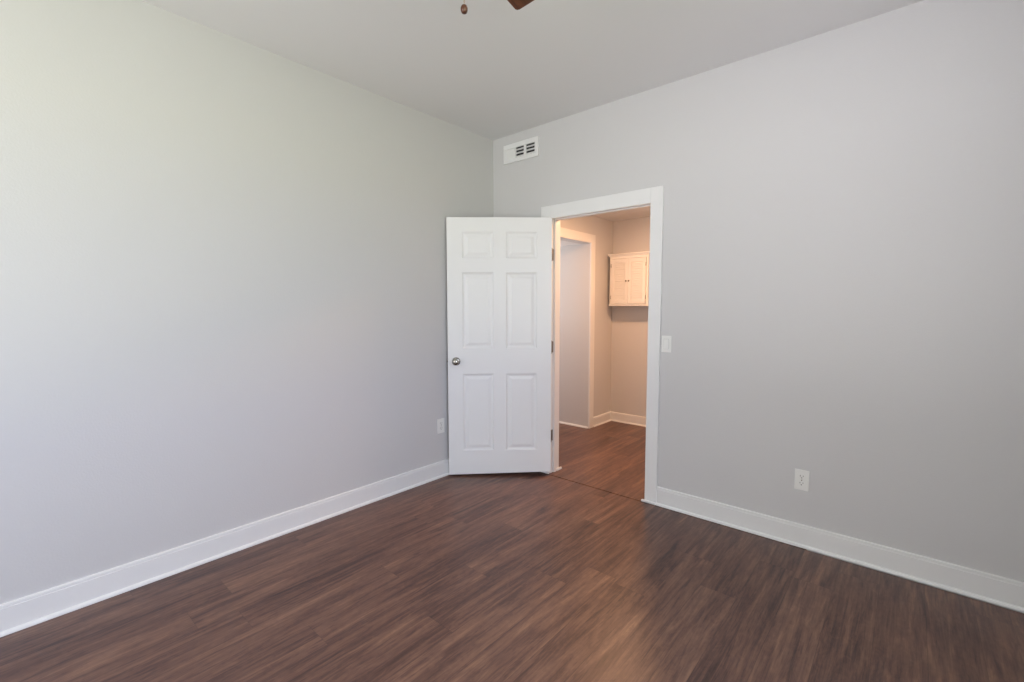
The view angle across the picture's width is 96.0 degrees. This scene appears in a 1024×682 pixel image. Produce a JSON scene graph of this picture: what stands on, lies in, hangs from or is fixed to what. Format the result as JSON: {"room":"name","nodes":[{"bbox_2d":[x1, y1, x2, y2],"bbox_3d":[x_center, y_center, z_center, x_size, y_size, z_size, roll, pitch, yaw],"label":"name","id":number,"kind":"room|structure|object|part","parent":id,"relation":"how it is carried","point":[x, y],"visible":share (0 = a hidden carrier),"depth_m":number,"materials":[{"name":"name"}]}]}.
{"room":"empty bedroom","nodes":[
{"label":"empty bedroom","id":0,"kind":"room"},
{"bbox_2d":[0,0,493,603],"bbox_3d":[-1.695,-0.184,2.324,0.120,2.790,4.780,4,5,41],"label":"wall","id":1,"kind":"structure","parent":0,"point":[223,257],"depth_m":2.32,"materials":[{"name":"grey paint"}]},
{"bbox_2d":[0,458,448,636],"bbox_3d":[-1.636,1.098,2.374,0.025,0.125,4.550,4,5,41],"label":"baseboard","id":2,"kind":"structure","parent":1,"relation":"attached to","point":[19,614],"depth_m":2.35,"materials":[{"name":"white paint"}]},
{"bbox_2d":[437,418,443,433],"bbox_3d":[-0.556,0.664,3.606,0.008,0.115,0.070,4,5,41],"label":"wall outlet","id":3,"kind":"object","parent":1,"relation":"attached to","point":[440,422],"visible":1,"depth_m":3.60,"materials":[{"name":"white plastic"}]},
{"bbox_2d":[0,421,1023,681],"bbox_3d":[-0.170,1.186,2.358,5.010,0.050,6.475,4,5,41],"label":"floor","id":4,"kind":"structure","parent":0,"point":[518,576],"depth_m":2.04,"materials":[{"name":"brown wood"}]},
{"bbox_2d":[142,0,923,139],"bbox_3d":[-0.282,-1.538,0.999,3.860,0.100,4.780,4,5,41],"label":"ceiling","id":5,"kind":"structure","parent":0,"point":[495,70],"depth_m":2.44,"materials":[{"name":"white paint"}]},
{"bbox_2d":[461,0,533,13],"bbox_3d":[-0.212,-1.216,1.270,1.034,0.582,1.037,4,5,41],"label":"ceiling fan","id":6,"kind":"object","parent":5,"relation":"hanging from","point":[517,4],"visible":1,"depth_m":1.69,"materials":[{"name":"brown metal"}]},
{"bbox_3d":[-0.026,-1.240,1.542,0.124,0.006,0.370,-10,-2,32],"label":"blade","id":7,"kind":"part","parent":6,"relation":"part of","materials":[{"name":"brown wood"}]},
{"bbox_2d":[560,240,577,245],"bbox_3d":[-0.087,-1.111,5.137,1.452,0.100,1.089,4,5,41],"label":"ceiling","id":8,"kind":"structure","parent":0,"point":[562,243],"depth_m":4.95,"materials":[{"name":"white paint"}]},
{"bbox_2d":[559,244,580,424],"bbox_3d":[0.237,-0.084,5.587,1.452,2.114,0.100,4,5,41],"label":"wall","id":9,"kind":"structure","parent":0,"point":[570,256],"depth_m":5.16,"materials":[{"name":"grey paint"}]},
{"bbox_2d":[559,421,587,428],"bbox_3d":[0.280,0.920,5.547,1.462,0.018,0.014,4,5,41],"label":"baseboard","id":10,"kind":"structure","parent":9,"relation":"attached to","point":[559,421],"depth_m":5.18,"materials":[{"name":"white paint"}]},
{"bbox_2d":[560,215,612,426],"bbox_3d":[0.572,-0.174,4.771,0.110,2.412,1.875,4,5,41],"label":"wall","id":11,"kind":"structure","parent":0,"point":[602,228],"depth_m":5.12,"materials":[{"name":"grey paint"}]},
{"bbox_2d":[560,227,595,428],"bbox_3d":[0.552,-0.063,4.658,0.018,2.106,1.055,4,5,41],"label":"trim","id":12,"kind":"structure","parent":11,"relation":"attached to","point":[565,233],"depth_m":4.99,"materials":[{"name":"white paint"}]},
{"bbox_2d":[593,411,610,426],"bbox_3d":[1.036,0.895,5.282,0.025,0.105,0.414,4,5,41],"label":"baseboard","id":13,"kind":"structure","parent":11,"relation":"attached to","point":[598,420],"depth_m":5.27,"materials":[{"name":"white paint"}]},
{"bbox_2d":[593,207,649,220],"bbox_3d":[1.454,-1.322,3.920,2.448,0.100,1.875,4,5,41],"label":"ceiling","id":14,"kind":"structure","parent":0,"point":[641,212],"depth_m":4.89,"materials":[{"name":"white paint"}]},
{"bbox_2d":[610,216,649,416],"bbox_3d":[2.036,-0.168,4.677,2.448,2.412,0.100,4,5,41],"label":"wall","id":15,"kind":"structure","parent":0,"point":[629,338],"depth_m":5.22,"materials":[{"name":"grey paint"}]},
{"bbox_2d":[611,411,645,426],"bbox_3d":[2.000,0.936,4.706,2.238,0.105,0.025,4,5,41],"label":"baseboard","id":16,"kind":"structure","parent":15,"relation":"attached to","point":[615,416],"depth_m":5.28,"materials":[{"name":"white paint"}]},
{"bbox_2d":[608,251,649,305],"bbox_3d":[1.310,-0.673,5.068,0.487,0.574,0.204,4,5,41],"label":"upper cabinet","id":17,"kind":"object","parent":15,"relation":"attached to","point":[629,272],"visible":0.94,"depth_m":5.00,"materials":[{"name":"white paint"}]},
{"bbox_3d":[1.188,-0.656,5.084,0.201,0.490,0.016,4,5,41],"label":"door","id":18,"kind":"part","parent":17,"relation":"part of","materials":[{"name":"white paint"}]},
{"bbox_2d":[609,304,647,305],"bbox_3d":[1.319,-0.397,5.098,0.467,0.018,0.177,4,5,41],"label":"shelf","id":19,"kind":"object","parent":17,"relation":"attached to","point":[609,304],"depth_m":5.02,"materials":[{"name":"white paint"}]},
{"bbox_3d":[1.316,-0.947,5.056,0.487,0.026,0.185,4,5,41],"label":"crown","id":20,"kind":"part","parent":17,"relation":"part of","materials":[{"name":"white paint"}]},
{"bbox_3d":[1.342,-0.647,4.951,0.201,0.490,0.016,4,5,41],"label":"door","id":21,"kind":"part","parent":17,"relation":"part of","materials":[{"name":"white paint"}]},
{"bbox_2d":[493,0,1023,613],"bbox_3d":[1.247,-0.226,2.864,3.860,2.790,0.110,4,5,41],"label":"wall","id":22,"kind":"structure","parent":0,"point":[843,261],"depth_m":2.37,"materials":[{"name":"grey paint"}]},
{"bbox_2d":[446,217,553,474],"bbox_3d":[-0.090,0.056,3.593,0.835,2.001,0.168,0,4,-1],"label":"door","id":23,"kind":"structure","parent":22,"relation":"in","point":[499,269],"depth_m":3.57,"materials":[{"name":"white paint"}]},
{"bbox_3d":[-0.433,0.161,3.541,0.053,0.053,0.062,0,4,-1],"label":"knob","id":24,"kind":"part","parent":23,"relation":"part of","materials":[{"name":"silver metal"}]},
{"bbox_2d":[503,136,538,164],"bbox_3d":[0.070,-1.530,3.708,0.362,0.150,0.015,4,5,41],"label":"air vent","id":25,"kind":"object","parent":22,"relation":"in","point":[528,148],"visible":1,"depth_m":3.70,"materials":[{"name":"white metal"}]},
{"bbox_2d":[558,241,559,466],"bbox_3d":[0.688,0.024,3.453,0.983,2.107,0.018,4,5,41],"label":"trim","id":26,"kind":"structure","parent":22,"relation":"attached to","point":[559,241],"depth_m":3.72,"materials":[{"name":"white paint"}]},
{"bbox_2d":[550,204,650,472],"bbox_3d":[0.646,0.064,3.407,0.841,2.035,0.110,4,5,41],"label":"trim","id":27,"kind":"structure","parent":22,"relation":"attached to","point":[555,222],"depth_m":3.65,"materials":[{"name":"white paint"}]},
{"bbox_2d":[541,186,663,502],"bbox_3d":[0.604,0.030,3.356,0.983,2.109,0.018,4,5,41],"label":"trim","id":28,"kind":"structure","parent":22,"relation":"attached to","point":[654,196],"depth_m":3.07,"materials":[{"name":"white paint"}]},
{"bbox_2d":[641,499,655,504],"bbox_3d":[0.927,1.095,3.134,0.104,0.017,0.012,4,5,41],"label":"trim","id":29,"kind":"structure","parent":22,"relation":"attached to","point":[642,500],"depth_m":3.13,"materials":[{"name":"white paint"}]},
{"bbox_2d":[661,336,671,352],"bbox_3d":[1.008,0.020,3.010,0.065,0.108,0.010,4,5,41],"label":"light switch","id":30,"kind":"object","parent":22,"relation":"attached to","point":[666,340],"visible":1,"depth_m":3.01,"materials":[{"name":"white plastic"}]},
{"bbox_2d":[794,468,809,491],"bbox_3d":[1.603,0.769,2.550,0.070,0.115,0.008,4,5,41],"label":"wall outlet","id":31,"kind":"object","parent":22,"relation":"attached to","point":[801,478],"visible":1,"depth_m":2.55,"materials":[{"name":"white plastic"}]},
{"bbox_2d":[656,486,1023,612],"bbox_3d":[1.773,1.093,2.415,2.114,0.125,0.025,4,5,41],"label":"baseboard","id":32,"kind":"structure","parent":22,"relation":"attached to","point":[980,585],"depth_m":2.39,"materials":[{"name":"white paint"}]}
]}

